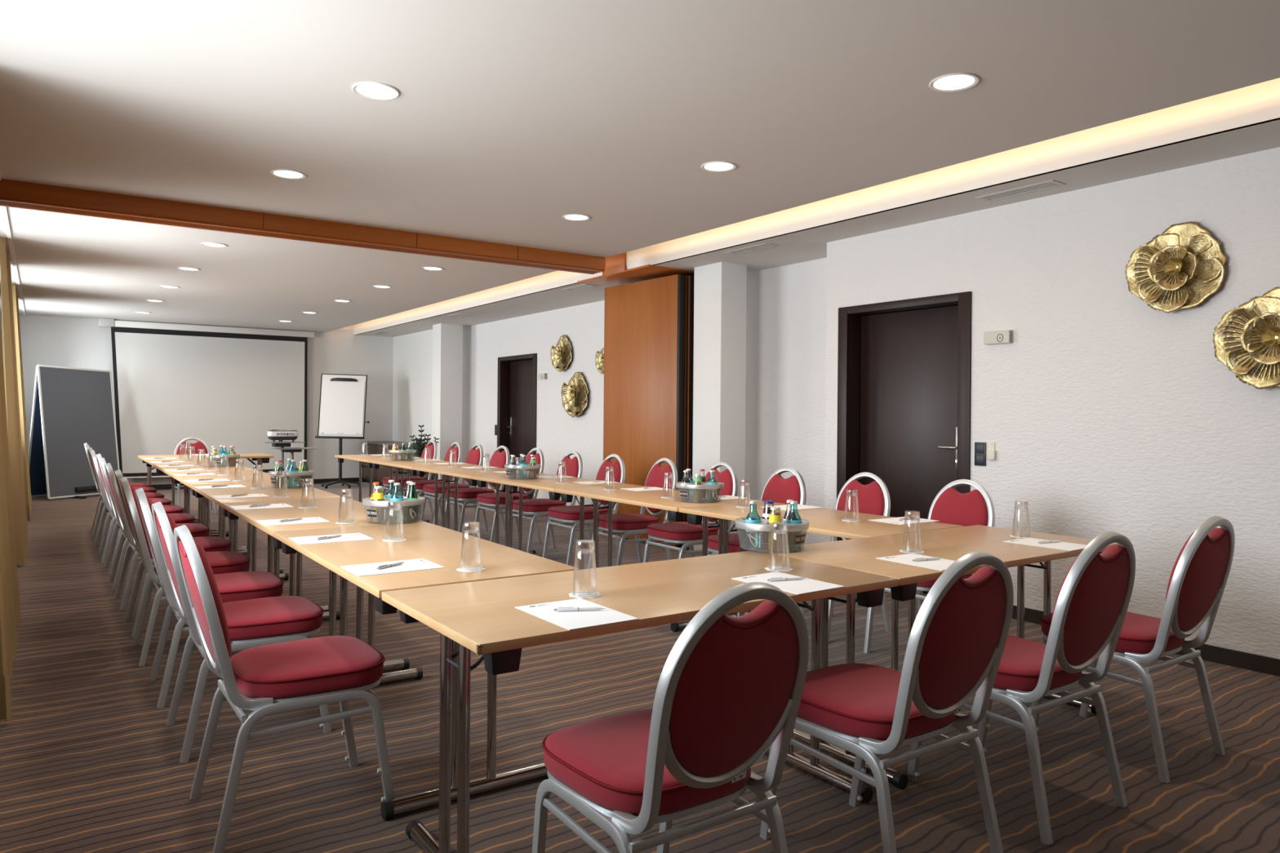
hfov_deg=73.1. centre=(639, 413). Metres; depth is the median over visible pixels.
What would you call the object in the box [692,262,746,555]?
column
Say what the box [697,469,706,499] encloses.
bottle
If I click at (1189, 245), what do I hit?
flower
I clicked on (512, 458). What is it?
bottle
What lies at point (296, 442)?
shelf
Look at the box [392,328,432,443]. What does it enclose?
wall
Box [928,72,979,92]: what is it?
recessed light
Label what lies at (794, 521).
water bottle
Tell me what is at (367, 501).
bucket
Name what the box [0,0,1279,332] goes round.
ceiling
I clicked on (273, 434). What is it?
projector
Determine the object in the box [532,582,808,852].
banquet chair
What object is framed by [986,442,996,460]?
remote holder
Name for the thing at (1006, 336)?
thermostat
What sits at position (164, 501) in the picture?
banquet chair
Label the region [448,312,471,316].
ceiling vent
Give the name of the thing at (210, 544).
banquet chair
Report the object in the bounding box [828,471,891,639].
banquet chair
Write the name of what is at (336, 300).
recessed light
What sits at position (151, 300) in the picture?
recessed light
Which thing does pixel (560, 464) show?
drinking glass
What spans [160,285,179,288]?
recessed light
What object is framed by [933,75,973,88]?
diffuser
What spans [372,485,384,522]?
juice bottle
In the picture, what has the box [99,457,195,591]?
banquet chair
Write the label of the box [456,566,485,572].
coaster
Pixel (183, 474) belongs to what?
sheet
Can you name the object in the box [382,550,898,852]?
folding table
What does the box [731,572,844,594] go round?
sheet
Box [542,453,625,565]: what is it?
banquet chair
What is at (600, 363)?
flower
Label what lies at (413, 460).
sheet
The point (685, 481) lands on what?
bottle
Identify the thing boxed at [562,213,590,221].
recessed light
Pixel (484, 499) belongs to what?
banquet chair
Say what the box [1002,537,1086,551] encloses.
sheet
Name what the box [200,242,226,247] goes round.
recessed light
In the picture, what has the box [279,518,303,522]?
ballpoint pen
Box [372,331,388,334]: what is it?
ceiling vent
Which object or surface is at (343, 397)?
flip chart
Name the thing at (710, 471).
water bottle
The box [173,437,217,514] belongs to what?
banquet chair
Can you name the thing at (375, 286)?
recessed light
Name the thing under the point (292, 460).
water bottle
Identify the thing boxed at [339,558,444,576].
sheet
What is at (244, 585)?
banquet chair
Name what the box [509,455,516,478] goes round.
bottle
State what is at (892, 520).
sheet
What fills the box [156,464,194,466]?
sheet
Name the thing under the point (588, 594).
coaster
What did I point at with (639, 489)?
sheet
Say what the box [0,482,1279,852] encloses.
floor
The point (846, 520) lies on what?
coaster
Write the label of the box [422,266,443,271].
recessed light
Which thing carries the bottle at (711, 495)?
in the bucket at (720, 485)
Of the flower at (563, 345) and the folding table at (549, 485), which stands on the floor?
the folding table at (549, 485)
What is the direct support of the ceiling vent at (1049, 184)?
in the ceiling at (805, 245)
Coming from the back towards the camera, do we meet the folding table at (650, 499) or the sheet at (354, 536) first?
the folding table at (650, 499)
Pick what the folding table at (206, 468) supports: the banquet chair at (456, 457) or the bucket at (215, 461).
the bucket at (215, 461)
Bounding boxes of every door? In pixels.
[497,353,537,498]
[836,291,972,594]
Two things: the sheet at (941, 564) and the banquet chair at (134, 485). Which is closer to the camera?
the sheet at (941, 564)
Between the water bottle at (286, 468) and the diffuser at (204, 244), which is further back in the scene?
the diffuser at (204, 244)
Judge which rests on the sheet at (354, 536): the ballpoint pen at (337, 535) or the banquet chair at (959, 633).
the ballpoint pen at (337, 535)
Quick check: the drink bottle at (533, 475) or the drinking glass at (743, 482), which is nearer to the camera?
the drinking glass at (743, 482)
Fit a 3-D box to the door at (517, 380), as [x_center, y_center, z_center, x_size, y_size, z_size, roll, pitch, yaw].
[-1.689,0.221,12.335,0.203,2.088,1.207,0,0,-35]
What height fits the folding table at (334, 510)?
0.738 m
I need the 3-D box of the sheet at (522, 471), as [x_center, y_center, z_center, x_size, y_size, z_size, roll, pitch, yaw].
[-1.151,0.529,7.790,0.297,0.002,0.210,0,0,-34]
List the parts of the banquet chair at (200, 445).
leg, frame, backrest, leg, leg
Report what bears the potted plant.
on the floor
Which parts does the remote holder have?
plate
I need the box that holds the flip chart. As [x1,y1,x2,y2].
[315,373,369,488]
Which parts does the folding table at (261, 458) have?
leg, leg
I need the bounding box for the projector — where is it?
[266,429,297,442]
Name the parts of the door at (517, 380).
handle plate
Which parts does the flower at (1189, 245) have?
flower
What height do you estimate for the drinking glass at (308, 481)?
0.159 m
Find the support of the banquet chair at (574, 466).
on the floor
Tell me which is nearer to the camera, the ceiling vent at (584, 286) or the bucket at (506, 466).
the bucket at (506, 466)
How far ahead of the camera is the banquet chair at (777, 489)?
5.66 m
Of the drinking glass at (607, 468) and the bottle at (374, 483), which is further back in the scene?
the drinking glass at (607, 468)
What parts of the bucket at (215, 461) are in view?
name plate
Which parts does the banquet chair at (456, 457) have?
seat, leg, backrest, frame, leg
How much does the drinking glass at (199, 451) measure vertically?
0.159 m
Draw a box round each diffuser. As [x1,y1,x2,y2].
[179,267,196,270]
[203,243,224,246]
[273,170,302,177]
[356,84,394,97]
[424,267,440,270]
[564,214,586,219]
[704,162,733,170]
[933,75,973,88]
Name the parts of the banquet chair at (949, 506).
leg, cross rail, leg, seat, backrest, frame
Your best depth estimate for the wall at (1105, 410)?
4.98 m
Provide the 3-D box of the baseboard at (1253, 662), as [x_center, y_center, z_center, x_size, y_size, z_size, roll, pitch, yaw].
[3.952,1.272,3.181,0.024,0.083,6.204,0,0,-35]
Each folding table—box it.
[137,453,274,487]
[142,457,228,532]
[154,462,253,549]
[168,470,290,573]
[190,480,340,612]
[221,497,423,671]
[273,521,579,820]
[334,453,425,519]
[368,458,476,534]
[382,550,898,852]
[412,465,541,554]
[471,473,632,569]
[555,484,764,631]
[679,502,963,671]
[756,524,1118,790]
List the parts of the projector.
port panel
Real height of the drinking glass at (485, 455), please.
0.159 m
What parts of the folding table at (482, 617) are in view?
leg, leg, leg, leg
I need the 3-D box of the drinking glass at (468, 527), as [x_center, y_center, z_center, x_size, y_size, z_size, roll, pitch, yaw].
[-0.578,0.454,2.953,0.077,0.159,0.077,0,0,-13]
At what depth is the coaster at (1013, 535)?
3.87 m
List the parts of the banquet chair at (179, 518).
frame, leg, leg, seat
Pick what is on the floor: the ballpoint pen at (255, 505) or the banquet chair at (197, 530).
the banquet chair at (197, 530)
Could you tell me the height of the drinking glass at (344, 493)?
0.159 m
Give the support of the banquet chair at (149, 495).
on the floor
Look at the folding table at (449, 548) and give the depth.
3.10 m
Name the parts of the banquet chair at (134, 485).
frame, leg, leg, seat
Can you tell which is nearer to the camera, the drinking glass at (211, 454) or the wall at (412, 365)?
the drinking glass at (211, 454)
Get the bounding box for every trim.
[0,205,25,315]
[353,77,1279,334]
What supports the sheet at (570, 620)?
on the folding table at (482, 617)
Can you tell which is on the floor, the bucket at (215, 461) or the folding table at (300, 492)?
the folding table at (300, 492)
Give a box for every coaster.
[250,487,264,488]
[273,496,289,497]
[298,506,316,508]
[335,521,356,524]
[382,537,406,542]
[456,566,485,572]
[568,591,601,598]
[661,496,675,497]
[737,506,751,507]
[764,566,793,571]
[842,519,861,521]
[899,549,924,553]
[1009,534,1033,537]
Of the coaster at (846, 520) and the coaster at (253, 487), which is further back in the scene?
the coaster at (253, 487)
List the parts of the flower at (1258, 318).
flower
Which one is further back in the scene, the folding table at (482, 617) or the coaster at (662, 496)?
the coaster at (662, 496)
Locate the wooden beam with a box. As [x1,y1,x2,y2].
[0,178,605,274]
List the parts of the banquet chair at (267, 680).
backrest, leg, frame, cross rail, leg, seat, leg, leg, cross rail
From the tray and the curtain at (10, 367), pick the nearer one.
the curtain at (10, 367)
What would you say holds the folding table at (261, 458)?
on the floor
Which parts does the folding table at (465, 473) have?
leg, leg, leg, leg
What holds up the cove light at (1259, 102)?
attached to the ceiling at (508, 119)
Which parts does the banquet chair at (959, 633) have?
leg, leg, leg, seat, cross rail, frame, backrest, leg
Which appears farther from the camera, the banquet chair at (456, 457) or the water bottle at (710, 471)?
the banquet chair at (456, 457)
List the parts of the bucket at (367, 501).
name plate, lid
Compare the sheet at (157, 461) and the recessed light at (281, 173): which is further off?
the sheet at (157, 461)
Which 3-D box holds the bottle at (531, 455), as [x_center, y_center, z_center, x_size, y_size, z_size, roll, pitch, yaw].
[-0.888,0.434,7.099,0.056,0.186,0.056,0,0,-43]
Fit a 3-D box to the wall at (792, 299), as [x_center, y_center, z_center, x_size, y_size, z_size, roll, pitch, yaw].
[-0.388,-0.052,10.534,0.250,2.657,8.250,0,0,-35]
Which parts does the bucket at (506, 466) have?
lid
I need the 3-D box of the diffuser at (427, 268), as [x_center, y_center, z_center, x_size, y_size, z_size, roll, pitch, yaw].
[-1.984,-1.392,8.272,0.156,0.008,0.156,0,0,-35]
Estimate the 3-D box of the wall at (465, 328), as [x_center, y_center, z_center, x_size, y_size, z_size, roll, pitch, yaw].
[-2.850,-0.069,13.720,0.190,2.647,0.230,0,0,-35]
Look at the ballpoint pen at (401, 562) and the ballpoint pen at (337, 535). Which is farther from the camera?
the ballpoint pen at (337, 535)
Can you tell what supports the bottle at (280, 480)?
in the bucket at (273, 481)
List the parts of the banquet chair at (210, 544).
backrest, frame, leg, leg, seat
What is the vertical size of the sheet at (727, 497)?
0.002 m
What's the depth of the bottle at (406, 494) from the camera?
4.29 m
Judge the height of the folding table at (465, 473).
0.738 m
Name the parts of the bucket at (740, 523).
name plate, lid, name plate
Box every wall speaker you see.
[537,373,546,379]
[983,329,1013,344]
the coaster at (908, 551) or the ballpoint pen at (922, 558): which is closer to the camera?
the ballpoint pen at (922, 558)
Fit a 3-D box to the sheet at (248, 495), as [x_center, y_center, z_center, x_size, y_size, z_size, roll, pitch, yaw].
[-2.491,0.517,5.382,0.297,0.002,0.210,0,0,-36]
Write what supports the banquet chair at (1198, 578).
on the floor
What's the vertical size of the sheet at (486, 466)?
0.002 m
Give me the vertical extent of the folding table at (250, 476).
0.738 m
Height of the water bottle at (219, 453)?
0.190 m
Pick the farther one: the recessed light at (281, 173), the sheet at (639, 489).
the sheet at (639, 489)
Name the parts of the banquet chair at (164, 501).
backrest, frame, leg, leg, seat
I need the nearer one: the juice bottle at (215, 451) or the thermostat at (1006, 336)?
the thermostat at (1006, 336)
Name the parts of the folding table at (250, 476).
leg, leg, leg, leg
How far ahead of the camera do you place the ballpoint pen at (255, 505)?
4.80 m
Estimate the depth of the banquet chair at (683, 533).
6.10 m
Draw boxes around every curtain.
[0,235,28,564]
[0,317,20,721]
[11,284,32,521]
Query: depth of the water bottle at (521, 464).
6.95 m
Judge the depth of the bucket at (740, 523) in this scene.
3.38 m
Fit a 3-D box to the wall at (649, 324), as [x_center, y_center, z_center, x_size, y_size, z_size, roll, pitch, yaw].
[0.188,-0.024,8.664,0.555,2.560,1.205,0,0,-35]
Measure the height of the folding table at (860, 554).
0.738 m
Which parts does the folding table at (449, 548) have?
leg, leg, leg, leg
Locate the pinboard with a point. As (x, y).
(73, 407)
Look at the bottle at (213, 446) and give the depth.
8.23 m
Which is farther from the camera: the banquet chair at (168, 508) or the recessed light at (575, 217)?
the banquet chair at (168, 508)
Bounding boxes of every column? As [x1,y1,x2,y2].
[431,323,462,484]
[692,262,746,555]
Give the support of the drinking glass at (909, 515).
on the coaster at (908, 551)
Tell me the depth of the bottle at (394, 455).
9.41 m
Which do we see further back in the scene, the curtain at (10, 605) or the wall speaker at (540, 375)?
the wall speaker at (540, 375)
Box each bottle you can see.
[209,445,214,466]
[211,448,217,466]
[217,445,225,465]
[221,445,228,466]
[228,445,234,465]
[230,446,235,466]
[274,462,281,486]
[275,460,284,487]
[284,458,294,485]
[288,459,298,487]
[297,461,302,485]
[300,459,308,486]
[369,482,379,519]
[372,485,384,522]
[384,480,398,518]
[390,482,404,523]
[391,444,396,459]
[392,443,397,460]
[400,443,405,460]
[403,480,412,519]
[406,482,417,521]
[407,442,412,459]
[407,442,413,460]
[508,454,515,477]
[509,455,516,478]
[517,453,525,477]
[520,454,527,479]
[528,454,535,477]
[529,457,536,478]
[681,470,690,501]
[684,468,693,499]
[693,473,702,502]
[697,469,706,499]
[706,470,716,502]
[709,470,718,500]
[745,500,761,550]
[761,500,774,544]
[768,506,782,551]
[782,499,796,546]
[786,501,801,550]
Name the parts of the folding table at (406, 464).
leg, leg, leg, leg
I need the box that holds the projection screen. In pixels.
[97,318,314,478]
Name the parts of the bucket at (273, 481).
name plate, lid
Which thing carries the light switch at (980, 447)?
attached to the wall at (1105, 410)
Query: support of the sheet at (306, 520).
on the folding table at (334, 510)
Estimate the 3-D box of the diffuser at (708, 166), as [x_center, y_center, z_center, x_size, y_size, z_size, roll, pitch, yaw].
[0.435,-1.371,4.778,0.156,0.008,0.156,0,0,-35]
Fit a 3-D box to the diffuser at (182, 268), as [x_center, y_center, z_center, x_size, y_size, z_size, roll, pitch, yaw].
[-4.399,-1.412,8.412,0.156,0.008,0.156,0,0,-35]
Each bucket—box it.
[205,453,239,463]
[268,469,314,484]
[362,495,425,518]
[388,449,416,457]
[504,463,541,475]
[675,480,724,498]
[734,516,809,546]
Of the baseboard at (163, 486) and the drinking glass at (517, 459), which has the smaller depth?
the drinking glass at (517, 459)
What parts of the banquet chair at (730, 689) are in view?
leg, leg, seat, leg, cross rail, frame, backrest, leg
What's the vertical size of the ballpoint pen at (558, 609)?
0.011 m
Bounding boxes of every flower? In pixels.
[550,334,572,372]
[560,371,588,417]
[595,347,604,373]
[1124,221,1226,312]
[1212,286,1279,389]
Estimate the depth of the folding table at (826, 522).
4.36 m
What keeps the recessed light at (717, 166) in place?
in the ceiling at (508, 119)
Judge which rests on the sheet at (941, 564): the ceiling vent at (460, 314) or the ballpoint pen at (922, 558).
the ballpoint pen at (922, 558)
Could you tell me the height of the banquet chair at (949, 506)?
0.931 m
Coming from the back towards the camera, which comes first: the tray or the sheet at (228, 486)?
the tray
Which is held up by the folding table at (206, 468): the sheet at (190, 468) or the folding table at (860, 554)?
the sheet at (190, 468)
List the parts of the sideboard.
panel, drawer, drawer, drawer, drawer, drawer, drawer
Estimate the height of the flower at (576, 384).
0.574 m
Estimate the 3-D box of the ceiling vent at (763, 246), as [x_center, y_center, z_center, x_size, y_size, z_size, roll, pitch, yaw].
[0.910,-1.347,7.077,0.150,0.006,0.500,0,0,-35]
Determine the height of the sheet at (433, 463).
0.002 m
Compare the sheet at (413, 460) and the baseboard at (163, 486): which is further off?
the baseboard at (163, 486)
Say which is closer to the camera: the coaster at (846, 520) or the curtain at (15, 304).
the coaster at (846, 520)
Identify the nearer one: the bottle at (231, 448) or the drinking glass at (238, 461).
the drinking glass at (238, 461)
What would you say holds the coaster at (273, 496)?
on the folding table at (300, 492)
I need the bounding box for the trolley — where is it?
[259,440,317,480]
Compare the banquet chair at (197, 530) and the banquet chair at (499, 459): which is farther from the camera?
the banquet chair at (499, 459)
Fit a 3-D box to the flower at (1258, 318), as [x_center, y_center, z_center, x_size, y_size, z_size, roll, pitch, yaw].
[3.142,-0.373,4.285,0.126,0.509,0.519,0,0,-35]
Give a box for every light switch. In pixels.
[494,424,497,435]
[974,442,986,466]
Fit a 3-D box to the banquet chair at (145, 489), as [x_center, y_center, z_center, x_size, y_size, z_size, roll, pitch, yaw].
[-5.139,0.773,8.558,0.614,0.931,0.467,0,0,-34]
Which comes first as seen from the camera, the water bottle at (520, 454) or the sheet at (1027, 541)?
the sheet at (1027, 541)
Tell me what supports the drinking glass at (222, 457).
on the coaster
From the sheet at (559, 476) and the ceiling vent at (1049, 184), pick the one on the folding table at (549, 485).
the sheet at (559, 476)
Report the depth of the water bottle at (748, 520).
3.44 m
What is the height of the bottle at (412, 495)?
0.186 m
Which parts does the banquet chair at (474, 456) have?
leg, cross rail, leg, seat, leg, frame, backrest, leg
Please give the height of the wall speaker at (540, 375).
0.084 m
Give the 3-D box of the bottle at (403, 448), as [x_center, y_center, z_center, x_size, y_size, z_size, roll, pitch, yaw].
[-2.580,0.420,9.414,0.056,0.186,0.056,0,0,-21]
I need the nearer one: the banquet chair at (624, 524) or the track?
the banquet chair at (624, 524)
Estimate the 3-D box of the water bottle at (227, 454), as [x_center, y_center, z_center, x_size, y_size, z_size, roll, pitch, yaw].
[-3.933,0.406,8.170,0.064,0.190,0.064,0,0,-34]
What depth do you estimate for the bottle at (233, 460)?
8.23 m
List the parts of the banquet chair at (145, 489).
frame, leg, leg, seat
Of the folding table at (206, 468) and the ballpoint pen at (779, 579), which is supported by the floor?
the folding table at (206, 468)
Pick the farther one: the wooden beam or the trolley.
the trolley
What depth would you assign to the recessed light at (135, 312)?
12.23 m
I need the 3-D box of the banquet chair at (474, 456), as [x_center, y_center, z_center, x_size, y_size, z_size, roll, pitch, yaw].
[-2.045,0.800,9.434,0.614,0.931,0.467,0,0,-34]
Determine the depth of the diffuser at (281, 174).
5.01 m
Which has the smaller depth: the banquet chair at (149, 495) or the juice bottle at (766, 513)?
the juice bottle at (766, 513)
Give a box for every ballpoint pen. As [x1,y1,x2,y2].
[210,484,228,487]
[231,493,248,497]
[248,503,270,506]
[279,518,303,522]
[315,534,342,540]
[376,561,404,569]
[554,607,605,611]
[767,577,805,581]
[911,557,942,561]
[1037,540,1062,543]
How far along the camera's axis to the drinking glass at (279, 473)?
5.35 m
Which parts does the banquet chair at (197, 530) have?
backrest, frame, leg, leg, cross rail, seat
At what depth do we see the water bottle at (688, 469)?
5.41 m
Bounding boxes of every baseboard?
[151,477,359,489]
[1011,604,1279,676]
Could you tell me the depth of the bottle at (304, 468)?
6.06 m
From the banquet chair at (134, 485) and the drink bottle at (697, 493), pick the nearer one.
the drink bottle at (697, 493)
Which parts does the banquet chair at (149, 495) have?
backrest, frame, leg, seat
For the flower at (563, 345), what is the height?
0.483 m
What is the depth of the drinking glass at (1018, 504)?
3.85 m
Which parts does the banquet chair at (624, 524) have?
leg, cross rail, seat, leg, leg, leg, backrest, frame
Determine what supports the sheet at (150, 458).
on the folding table at (196, 460)
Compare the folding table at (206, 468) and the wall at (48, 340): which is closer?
the folding table at (206, 468)
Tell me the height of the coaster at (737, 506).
0.002 m
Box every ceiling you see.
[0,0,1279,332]
[356,117,1279,337]
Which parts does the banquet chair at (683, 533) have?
leg, cross rail, seat, leg, leg, backrest, frame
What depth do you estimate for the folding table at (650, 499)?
5.52 m
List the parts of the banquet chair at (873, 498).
leg, backrest, frame, leg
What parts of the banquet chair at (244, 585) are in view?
backrest, frame, leg, leg, cross rail, seat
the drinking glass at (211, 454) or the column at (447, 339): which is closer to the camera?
the drinking glass at (211, 454)
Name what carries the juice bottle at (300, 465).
in the bucket at (273, 481)
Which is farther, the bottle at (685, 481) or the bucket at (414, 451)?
the bucket at (414, 451)
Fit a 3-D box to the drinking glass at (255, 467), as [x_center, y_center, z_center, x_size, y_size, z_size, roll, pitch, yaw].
[-2.633,0.436,5.949,0.077,0.159,0.077,0,0,3]
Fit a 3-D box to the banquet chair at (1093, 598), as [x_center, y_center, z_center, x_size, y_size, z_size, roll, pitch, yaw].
[1.284,0.829,2.895,0.467,0.931,0.614,0,0,-35]
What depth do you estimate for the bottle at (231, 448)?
8.31 m
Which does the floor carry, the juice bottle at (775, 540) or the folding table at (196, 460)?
the folding table at (196, 460)
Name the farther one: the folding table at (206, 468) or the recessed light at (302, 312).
the recessed light at (302, 312)
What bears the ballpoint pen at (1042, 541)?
on the sheet at (1027, 541)
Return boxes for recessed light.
[134,311,151,313]
[146,299,164,302]
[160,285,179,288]
[177,266,199,271]
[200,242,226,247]
[270,168,306,179]
[302,311,316,313]
[333,299,350,302]
[351,81,399,99]
[373,284,391,288]
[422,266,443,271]
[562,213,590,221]
[701,160,736,172]
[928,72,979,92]
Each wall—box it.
[0,313,393,484]
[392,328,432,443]
[461,325,469,484]
[467,257,826,545]
[602,274,693,547]
[744,269,758,533]
[824,146,1279,659]
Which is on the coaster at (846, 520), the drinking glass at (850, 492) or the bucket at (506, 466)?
the drinking glass at (850, 492)
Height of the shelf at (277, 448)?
0.012 m
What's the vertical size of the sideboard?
0.735 m
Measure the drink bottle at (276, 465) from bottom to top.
0.170 m
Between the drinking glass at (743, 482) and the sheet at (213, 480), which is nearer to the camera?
the drinking glass at (743, 482)
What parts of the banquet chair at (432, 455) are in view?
seat, backrest, frame, leg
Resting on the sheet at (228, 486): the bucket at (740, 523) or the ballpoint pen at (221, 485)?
the ballpoint pen at (221, 485)
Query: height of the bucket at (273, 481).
0.112 m
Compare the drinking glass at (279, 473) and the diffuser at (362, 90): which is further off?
the drinking glass at (279, 473)
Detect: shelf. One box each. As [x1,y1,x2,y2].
[259,440,305,443]
[271,447,317,449]
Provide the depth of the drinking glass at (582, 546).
2.53 m
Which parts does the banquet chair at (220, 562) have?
backrest, frame, leg, leg, cross rail, seat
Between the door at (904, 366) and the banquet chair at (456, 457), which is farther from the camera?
the banquet chair at (456, 457)
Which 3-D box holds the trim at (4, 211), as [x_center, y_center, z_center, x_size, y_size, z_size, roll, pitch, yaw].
[-6.509,-1.423,9.018,0.030,0.012,8.940,0,0,-35]
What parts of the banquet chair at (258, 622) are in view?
backrest, frame, leg, cross rail, leg, seat, leg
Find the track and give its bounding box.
[577,252,693,286]
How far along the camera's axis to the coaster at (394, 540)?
3.60 m
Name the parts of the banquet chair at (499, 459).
leg, cross rail, leg, seat, leg, frame, backrest, leg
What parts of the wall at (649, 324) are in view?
panel, panel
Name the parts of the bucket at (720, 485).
name plate, lid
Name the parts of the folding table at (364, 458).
leg, leg, leg, leg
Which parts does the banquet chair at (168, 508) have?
backrest, frame, leg, leg, seat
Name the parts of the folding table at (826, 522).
leg, leg, leg, leg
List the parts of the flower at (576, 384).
flower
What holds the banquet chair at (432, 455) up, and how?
on the floor
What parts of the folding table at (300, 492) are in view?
leg, leg, leg, leg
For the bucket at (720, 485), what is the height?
0.112 m
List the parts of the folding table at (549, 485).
leg, leg, leg, leg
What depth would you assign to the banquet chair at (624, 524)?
6.64 m
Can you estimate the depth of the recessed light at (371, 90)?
3.69 m
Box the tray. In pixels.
[315,435,364,439]
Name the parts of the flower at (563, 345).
flower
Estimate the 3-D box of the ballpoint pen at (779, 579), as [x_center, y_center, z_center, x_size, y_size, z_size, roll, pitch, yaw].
[0.476,0.536,2.796,0.140,0.011,0.010,0,0,-17]
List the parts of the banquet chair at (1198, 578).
leg, leg, seat, leg, cross rail, frame, backrest, leg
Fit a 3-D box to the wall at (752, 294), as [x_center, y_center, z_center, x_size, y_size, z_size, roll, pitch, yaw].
[0.924,-0.036,8.165,0.310,2.647,0.220,0,0,-35]
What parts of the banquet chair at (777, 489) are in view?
seat, backrest, frame, leg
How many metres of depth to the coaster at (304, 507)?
4.79 m
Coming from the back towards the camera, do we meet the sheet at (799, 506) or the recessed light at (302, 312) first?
the recessed light at (302, 312)
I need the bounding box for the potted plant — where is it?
[409,425,439,495]
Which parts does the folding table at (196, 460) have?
leg, leg, leg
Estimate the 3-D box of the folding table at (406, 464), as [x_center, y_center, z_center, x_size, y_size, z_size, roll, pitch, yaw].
[-2.301,0.889,9.090,0.700,0.738,1.303,0,0,-35]
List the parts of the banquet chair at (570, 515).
leg, cross rail, seat, leg, leg, leg, frame, backrest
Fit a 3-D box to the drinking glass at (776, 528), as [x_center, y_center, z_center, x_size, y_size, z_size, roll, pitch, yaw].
[0.485,0.463,3.011,0.077,0.159,0.077,0,0,7]
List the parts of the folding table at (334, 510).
leg, leg, leg, leg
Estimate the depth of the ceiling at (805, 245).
5.87 m
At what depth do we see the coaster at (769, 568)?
3.00 m
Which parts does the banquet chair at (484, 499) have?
leg, cross rail, leg, seat, leg, frame, backrest, leg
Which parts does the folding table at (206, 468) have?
leg, leg, leg, leg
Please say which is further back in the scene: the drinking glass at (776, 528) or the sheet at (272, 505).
the sheet at (272, 505)
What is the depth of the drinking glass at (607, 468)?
6.07 m
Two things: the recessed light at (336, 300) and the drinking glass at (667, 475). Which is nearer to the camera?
the drinking glass at (667, 475)
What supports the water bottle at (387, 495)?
in the bucket at (367, 501)
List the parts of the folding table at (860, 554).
leg, leg, leg, leg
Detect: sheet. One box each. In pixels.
[144,457,175,459]
[151,461,184,462]
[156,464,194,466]
[164,468,204,471]
[173,473,216,475]
[183,479,230,482]
[191,453,208,455]
[195,484,246,488]
[211,493,268,498]
[229,503,293,510]
[256,516,328,525]
[288,533,373,544]
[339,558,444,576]
[413,459,440,461]
[433,462,466,464]
[461,466,497,468]
[495,470,528,473]
[515,598,639,630]
[536,475,575,478]
[573,480,618,484]
[622,487,671,491]
[704,495,748,500]
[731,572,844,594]
[762,504,822,510]
[869,516,939,524]
[875,553,955,570]
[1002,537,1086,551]
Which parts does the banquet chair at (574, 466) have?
cross rail, leg, seat, leg, backrest, frame, leg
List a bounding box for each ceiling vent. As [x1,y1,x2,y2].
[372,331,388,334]
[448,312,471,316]
[561,284,597,290]
[724,243,778,254]
[975,179,1066,201]
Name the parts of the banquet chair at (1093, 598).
leg, leg, leg, seat, cross rail, frame, backrest, leg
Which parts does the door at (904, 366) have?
handle, handle plate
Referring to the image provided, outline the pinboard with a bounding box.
[28,364,119,499]
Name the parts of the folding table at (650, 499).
leg, leg, leg, leg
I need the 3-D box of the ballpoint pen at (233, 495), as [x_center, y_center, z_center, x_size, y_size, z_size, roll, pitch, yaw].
[-2.495,0.511,5.380,0.010,0.011,0.140,0,0,20]
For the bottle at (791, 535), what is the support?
in the bucket at (740, 523)
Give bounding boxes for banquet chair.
[84,443,151,534]
[85,444,156,542]
[87,447,164,546]
[89,449,171,562]
[96,453,184,576]
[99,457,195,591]
[104,462,209,611]
[114,469,231,636]
[120,477,250,666]
[135,488,284,708]
[151,502,331,763]
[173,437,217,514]
[173,524,395,852]
[382,440,437,518]
[403,441,462,524]
[420,443,483,529]
[444,445,509,536]
[472,448,544,544]
[512,450,582,555]
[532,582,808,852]
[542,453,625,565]
[587,457,677,568]
[643,462,737,562]
[707,466,806,616]
[760,551,1013,852]
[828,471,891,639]
[863,479,995,653]
[906,531,1135,844]
[1031,515,1235,782]
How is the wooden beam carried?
attached to the ceiling at (508, 119)
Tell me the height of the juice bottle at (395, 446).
0.172 m
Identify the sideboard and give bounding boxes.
[361,440,426,491]
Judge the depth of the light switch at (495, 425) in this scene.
12.81 m
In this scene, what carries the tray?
on the flip chart

